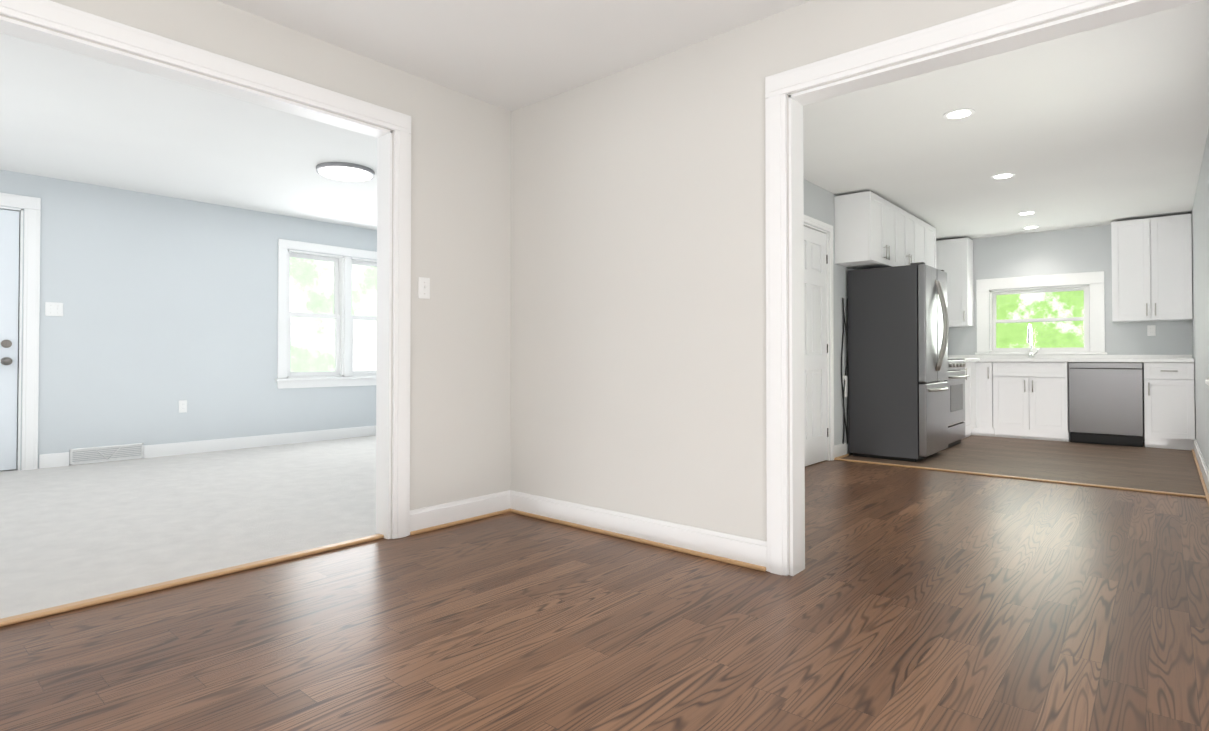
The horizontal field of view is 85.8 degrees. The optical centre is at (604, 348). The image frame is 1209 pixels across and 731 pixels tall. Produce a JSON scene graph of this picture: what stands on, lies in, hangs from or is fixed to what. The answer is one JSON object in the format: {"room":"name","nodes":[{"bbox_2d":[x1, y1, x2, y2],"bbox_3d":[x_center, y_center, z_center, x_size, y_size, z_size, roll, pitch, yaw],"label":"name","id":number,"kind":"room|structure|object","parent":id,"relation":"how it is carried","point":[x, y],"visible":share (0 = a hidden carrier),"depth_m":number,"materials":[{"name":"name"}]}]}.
{"room":"empty dining room","nodes":[
{"label":"empty dining room","id":0,"kind":"room"},
{"bbox_2d":[0,170,376,469],"bbox_3d":[-4.134,-0.203,5.999,0.120,2.410,5.740,-1,-1,41],"label":"wall","id":1,"kind":"structure","parent":0,"point":[169,303],"depth_m":5.99,"materials":[{"name":"blue paint"}]},
{"bbox_2d":[0,209,19,470],"bbox_3d":[-5.013,-0.076,4.896,0.130,2.086,0.908,-1,-1,41],"label":"front door","id":2,"kind":"structure","parent":1,"relation":"in","point":[9,273],"depth_m":5.21,"materials":[{"name":"white wood"}]},
{"bbox_2d":[0,193,40,470],"bbox_3d":[-5.043,-0.125,4.920,0.145,2.225,1.150,-1,-1,41],"label":"door frame","id":3,"kind":"structure","parent":1,"relation":"attached to","point":[28,356],"depth_m":5.26,"materials":[{"name":"white wood"}]},
{"bbox_2d":[45,302,62,315],"bbox_3d":[-4.563,-0.326,5.394,0.017,0.114,0.116,-1,-1,41],"label":"light switch","id":4,"kind":"object","parent":1,"relation":"attached to","point":[53,309],"visible":1,"depth_m":5.39,"materials":[{"name":"white plastic"}]},
{"bbox_2d":[69,443,143,464],"bbox_3d":[-4.322,0.915,5.657,0.020,0.136,0.520,-1,-1,41],"label":"air vent","id":5,"kind":"object","parent":1,"relation":"in","point":[88,455],"visible":1,"depth_m":5.65,"materials":[{"name":"white metal"}]},
{"bbox_2d":[179,400,186,412],"bbox_3d":[-3.954,0.543,6.098,0.008,0.114,0.070,-1,-1,41],"label":"outlet","id":6,"kind":"object","parent":1,"relation":"attached to","point":[182,406],"visible":1,"depth_m":6.09,"materials":[{"name":"white plastic"}]},
{"bbox_2d":[144,425,375,457],"bbox_3d":[-3.221,0.952,6.942,0.016,0.125,2.857,-1,-1,41],"label":"baseboard","id":7,"kind":"structure","parent":1,"relation":"attached to","point":[159,450],"depth_m":6.55,"materials":[{"name":"white wood"}]},
{"bbox_2d":[275,239,376,388],"bbox_3d":[-2.932,-0.355,7.361,0.170,1.560,1.560,-1,-1,41],"label":"living room window","id":8,"kind":"structure","parent":1,"relation":"in","point":[343,373],"depth_m":7.22,"materials":[{"name":"white wood"}]},
{"bbox_2d":[0,435,377,618],"bbox_3d":[-2.639,1.029,4.699,4.060,0.112,5.740,-1,-1,41],"label":"floor","id":9,"kind":"structure","parent":0,"point":[73,533],"depth_m":3.74,"materials":[{"name":"beige carpet"}]},
{"bbox_2d":[0,0,510,538],"bbox_3d":[-1.262,-0.240,3.203,0.120,2.410,6.240,-1,-1,41],"label":"wall","id":10,"kind":"structure","parent":0,"point":[460,386],"depth_m":3.55,"materials":[{"name":"beige paint"}]},
{"bbox_2d":[0,534,383,626],"bbox_3d":[-1.832,0.947,2.524,0.050,0.017,2.126,-1,-1,41],"label":"trim","id":11,"kind":"structure","parent":10,"relation":"attached to","point":[6,621],"depth_m":2.61,"materials":[{"name":"brown wood"}]},
{"bbox_2d":[0,0,410,538],"bbox_3d":[-1.832,-0.134,2.538,0.170,2.180,2.350,-1,-1,41],"label":"trim","id":12,"kind":"structure","parent":10,"relation":"attached to","point":[49,14],"depth_m":3.25,"materials":[{"name":"white wood"}]},
{"bbox_2d":[418,277,429,298],"bbox_3d":[-0.955,-0.322,3.455,0.017,0.114,0.070,-1,-1,41],"label":"light switch","id":13,"kind":"object","parent":10,"relation":"attached to","point":[423,287],"visible":1,"depth_m":3.45,"materials":[{"name":"white plastic"}]},
{"bbox_2d":[410,490,509,534],"bbox_3d":[-0.794,0.908,3.616,0.032,0.125,0.660,-1,-1,41],"label":"baseboard","id":14,"kind":"structure","parent":10,"relation":"attached to","point":[426,519],"depth_m":3.60,"materials":[{"name":"white wood"}]},
{"bbox_2d":[0,460,1208,730],"bbox_3d":[0.789,1.001,2.137,4.480,0.100,7.320,-1,-1,41],"label":"floor","id":15,"kind":"structure","parent":0,"point":[918,600],"depth_m":2.19,"materials":[{"name":"brown wood"}]},
{"bbox_2d":[0,0,1208,240],"bbox_3d":[0.396,-1.474,4.828,8.700,0.100,11.000,-1,-1,41],"label":"ceiling","id":16,"kind":"structure","parent":0,"point":[1104,126],"depth_m":4.00,"materials":[{"name":"paint"}]},
{"bbox_2d":[316,162,373,180],"bbox_3d":[-2.055,-1.400,5.165,0.430,0.037,0.430,-1,-1,41],"label":"ceiling light","id":17,"kind":"object","parent":16,"relation":"in","point":[344,171],"visible":1,"depth_m":5.09,"materials":[{"name":"white plastic"}]},
{"bbox_2d":[943,108,974,118],"bbox_3d":[2.163,-1.431,3.969,0.170,0.008,0.170,-1,-1,41],"label":"recessed light","id":18,"kind":"object","parent":16,"relation":"in","point":[959,113],"visible":1,"depth_m":3.95,"materials":[{"name":"white plastic"}]},
{"bbox_2d":[991,173,1014,178],"bbox_3d":[3.265,-1.413,5.329,0.170,0.008,0.170,-1,-1,41],"label":"recessed light","id":19,"kind":"object","parent":16,"relation":"in","point":[1002,175],"visible":0.98,"depth_m":5.32,"materials":[{"name":"white"}]},
{"bbox_2d":[1017,211,1036,214],"bbox_3d":[4.352,-1.395,6.702,0.170,0.008,0.170,-1,-1,41],"label":"recessed light","id":20,"kind":"object","parent":16,"relation":"in","point":[1027,212],"visible":0.96,"depth_m":6.70,"materials":[{"name":"white"}]},
{"bbox_2d":[1022,226,1039,228],"bbox_3d":[4.878,-1.385,7.436,0.170,0.008,0.170,-1,-1,41],"label":"recessed light","id":21,"kind":"object","parent":16,"relation":"in","point":[1029,227],"visible":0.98,"depth_m":7.42,"materials":[{"name":"white plastic"}]},
{"bbox_2d":[510,0,1127,574],"bbox_3d":[1.151,-0.249,2.528,4.420,2.410,0.120,-1,-1,41],"label":"wall","id":22,"kind":"structure","parent":0,"point":[638,288],"depth_m":3.20,"materials":[{"name":"beige paint"}]},
{"bbox_2d":[510,490,766,571],"bbox_3d":[0.062,0.904,3.348,1.680,0.125,0.032,-1,-1,41],"label":"baseboard","id":23,"kind":"structure","parent":22,"relation":"attached to","point":[747,552],"depth_m":3.21,"materials":[{"name":"white wood"}]},
{"bbox_2d":[765,0,1202,575],"bbox_3d":[1.401,-0.117,2.312,1.720,2.140,0.170,-1,-1,41],"label":"trim","id":24,"kind":"structure","parent":22,"relation":"attached to","point":[785,288],"depth_m":2.75,"materials":[{"name":"white wood"}]},
{"bbox_2d":[803,179,855,453],"bbox_3d":[2.164,-0.202,6.087,0.120,2.410,6.600,-1,-1,41],"label":"wall","id":25,"kind":"structure","parent":0,"point":[818,203],"depth_m":5.94,"materials":[{"name":"grey paint"}]},
{"bbox_2d":[804,226,827,465],"bbox_3d":[1.761,-0.021,5.514,0.122,2.016,0.762,-1,-1,41],"label":"door","id":26,"kind":"structure","parent":25,"relation":"in","point":[815,350],"depth_m":5.62,"materials":[{"name":"white wood"}]},
{"bbox_2d":[804,215,833,460],"bbox_3d":[1.716,-0.057,5.547,0.144,2.105,0.910,-1,-1,41],"label":"door frame","id":27,"kind":"structure","parent":25,"relation":"attached to","point":[830,311],"depth_m":5.81,"materials":[{"name":"white wood"}]},
{"bbox_2d":[834,442,848,458],"bbox_3d":[2.165,0.939,5.956,0.032,0.125,0.315,-1,-1,41],"label":"baseboard","id":28,"kind":"structure","parent":25,"relation":"attached to","point":[840,450],"depth_m":5.95,"materials":[{"name":"white wood"}]},
{"bbox_2d":[841,298,848,443],"bbox_3d":[2.231,0.207,6.038,0.035,1.352,0.131,-1,-1,41],"label":"cord","id":29,"kind":"object","parent":25,"relation":"attached to","point":[844,385],"visible":1,"depth_m":6.04,"materials":[{"name":"black plastic"}]},
{"bbox_2d":[834,191,901,269],"bbox_3d":[2.483,-1.076,6.127,0.321,0.610,0.818,-1,-1,41],"label":"upper cabinet","id":30,"kind":"object","parent":25,"relation":"attached to","point":[872,230],"depth_m":5.87,"materials":[{"name":"white wood"}]},
{"bbox_2d":[902,209,917,265],"bbox_3d":[2.898,-1.070,6.610,0.321,0.610,0.688,-1,-1,41],"label":"upper cabinet","id":31,"kind":"object","parent":25,"relation":"attached to","point":[909,222],"depth_m":6.60,"materials":[{"name":"white wood"}]},
{"bbox_2d":[918,218,929,265],"bbox_3d":[3.249,-0.832,7.016,0.321,1.074,0.506,-1,-1,41],"label":"upper cabinet","id":32,"kind":"object","parent":25,"relation":"attached to","point":[923,228],"depth_m":7.00,"materials":[{"name":"white wood"}]},
{"bbox_2d":[930,225,935,267],"bbox_3d":[3.487,-0.829,7.293,0.321,1.074,0.458,-1,-1,41],"label":"upper cabinet","id":33,"kind":"object","parent":25,"relation":"attached to","point":[932,230],"depth_m":7.28,"materials":[{"name":"white wood"}]},
{"bbox_2d":[841,435,1204,495],"bbox_3d":[4.161,1.057,6.385,2.740,0.100,3.520,-1,-1,41],"label":"floor","id":34,"kind":"structure","parent":0,"point":[1162,469],"depth_m":5.70,"materials":[{"name":"brown wood"}]},
{"bbox_2d":[848,262,948,461],"bbox_3d":[2.816,0.126,6.129,0.760,1.755,0.760,-1,-1,41],"label":"refrigerator","id":35,"kind":"object","parent":34,"relation":"on","point":[898,325],"visible":1,"depth_m":5.86,"materials":[{"name":"grey metal"}]},
{"bbox_2d":[944,358,969,449],"bbox_3d":[3.416,0.524,6.890,0.681,0.980,0.769,-1,-1,41],"label":"range","id":36,"kind":"object","parent":34,"relation":"on","point":[957,376],"visible":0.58,"depth_m":6.69,"materials":[{"name":"silver"}]},
{"bbox_2d":[962,363,971,438],"bbox_3d":[3.770,0.585,7.376,0.618,0.870,0.415,-1,-1,41],"label":"base cabinet","id":37,"kind":"object","parent":34,"relation":"on","point":[968,369],"depth_m":7.25,"materials":[{"name":"white wood"}]},
{"bbox_2d":[972,363,979,435],"bbox_3d":[4.004,0.589,7.650,0.618,0.870,0.414,-1,-1,41],"label":"base cabinet","id":38,"kind":"object","parent":34,"relation":"on","point":[975,366],"depth_m":7.59,"materials":[{"name":"white wood"}]},
{"bbox_2d":[980,363,999,436],"bbox_3d":[4.579,0.591,7.796,0.352,0.870,0.599,-1,-1,41],"label":"base cabinet","id":39,"kind":"object","parent":34,"relation":"on","point":[989,372],"depth_m":7.52,"materials":[{"name":"white wood"}]},
{"bbox_2d":[964,359,979,362],"bbox_3d":[3.882,0.131,7.494,0.643,0.040,0.730,-1,-1,41],"label":"countertop","id":40,"kind":"structure","parent":39,"relation":"on","point":[966,360],"depth_m":7.31,"materials":[{"name":"white stone"}]},
{"bbox_2d":[1000,363,1069,441],"bbox_3d":[4.914,0.587,7.508,0.768,0.870,0.599,-1,-1,41],"label":"base cabinet","id":41,"kind":"object","parent":34,"relation":"on","point":[1018,396],"depth_m":7.23,"materials":[{"name":"white wood"}]},
{"bbox_2d":[980,359,1194,362],"bbox_3d":[5.025,0.130,7.404,2.494,0.040,0.623,-1,-1,41],"label":"countertop","id":42,"kind":"structure","parent":41,"relation":"on","point":[981,360],"depth_m":6.94,"materials":[{"name":"white stone"}]},
{"bbox_2d":[1027,324,1038,357],"bbox_3d":[5.014,-0.088,7.611,0.105,0.401,0.220,-1,-1,41],"label":"faucet","id":43,"kind":"object","parent":42,"relation":"on","point":[1029,337],"visible":1,"depth_m":7.67,"materials":[{"name":"silver metal"}]},
{"bbox_2d":[1068,362,1143,446],"bbox_3d":[5.442,0.584,7.046,0.618,0.864,0.598,-1,-1,41],"label":"dishwasher","id":44,"kind":"object","parent":34,"relation":"on","point":[1106,406],"visible":1,"depth_m":6.82,"materials":[{"name":"grey metal"}]},
{"bbox_2d":[1144,363,1194,449],"bbox_3d":[5.833,0.576,6.719,0.383,0.870,0.599,-1,-1,41],"label":"base cabinet","id":45,"kind":"object","parent":34,"relation":"on","point":[1169,388],"depth_m":6.50,"materials":[{"name":"white wood"}]},
{"bbox_2d":[948,224,1192,441],"bbox_3d":[5.269,-0.181,7.691,2.500,2.410,0.120,-1,-1,41],"label":"wall","id":46,"kind":"structure","parent":0,"point":[1076,250],"depth_m":7.52,"materials":[{"name":"grey paint"}]},
{"bbox_2d":[936,237,973,326],"bbox_3d":[4.341,-0.817,8.180,0.462,1.075,0.354,-1,-1,41],"label":"upper cabinet","id":47,"kind":"object","parent":46,"relation":"attached to","point":[954,259],"visible":0.71,"depth_m":8.02,"materials":[{"name":"white wood"}]},
{"bbox_2d":[975,271,1106,354],"bbox_3d":[5.172,-0.396,7.758,1.310,0.938,0.150,-1,-1,41],"label":"kitchen window","id":48,"kind":"structure","parent":46,"relation":"in","point":[1094,300],"depth_m":7.69,"materials":[{"name":"white wood"}]},
{"bbox_2d":[1147,325,1155,335],"bbox_3d":[5.924,-0.195,7.043,0.070,0.114,0.008,-1,-1,41],"label":"electrical outlet","id":49,"kind":"object","parent":46,"relation":"attached to","point":[1151,330],"visible":1,"depth_m":7.04,"materials":[{"name":"white plastic"}]},
{"bbox_2d":[1111,214,1192,321],"bbox_3d":[5.812,-0.834,6.916,0.646,1.075,0.354,-1,-1,41],"label":"upper cabinet","id":50,"kind":"object","parent":46,"relation":"attached to","point":[1151,269],"visible":1,"depth_m":6.80,"materials":[{"name":"white wood"}]},
{"bbox_2d":[1192,129,1208,469],"bbox_3d":[4.152,-0.225,4.380,0.120,2.410,6.600,-1,-1,41],"label":"wall","id":51,"kind":"structure","parent":0,"point":[1200,258],"depth_m":5.17,"materials":[{"name":"grey paint"}]},
{"bbox_2d":[834,458,1205,497],"bbox_3d":[3.014,0.983,5.051,2.500,0.012,0.050,-1,-1,41],"label":"trim","id":52,"kind":"structure","parent":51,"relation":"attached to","point":[1075,483],"depth_m":4.86,"materials":[{"name":"brown wood"}]},
{"bbox_2d":[1192,439,1208,504],"bbox_3d":[3.858,0.915,4.140,0.032,0.125,5.875,-1,-1,41],"label":"baseboard","id":53,"kind":"structure","parent":51,"relation":"attached to","point":[1203,471],"depth_m":4.98,"materials":[{"name":"white wood"}]},
{"label":"outside","id":54,"kind":"structure","parent":0,"visible":0},
{"bbox_2d":[289,257,376,371],"bbox_3d":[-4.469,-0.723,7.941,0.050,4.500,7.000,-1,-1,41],"label":"window panes","id":55,"kind":"structure","parent":54,"point":[309,353],"depth_m":8.72,"materials":[{"name":"glass"}]},
{"bbox_2d":[996,290,1083,347],"bbox_3d":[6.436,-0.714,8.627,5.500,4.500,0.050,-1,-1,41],"label":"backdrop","id":56,"kind":"structure","parent":54,"point":[1040,304],"depth_m":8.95,"materials":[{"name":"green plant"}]}
]}

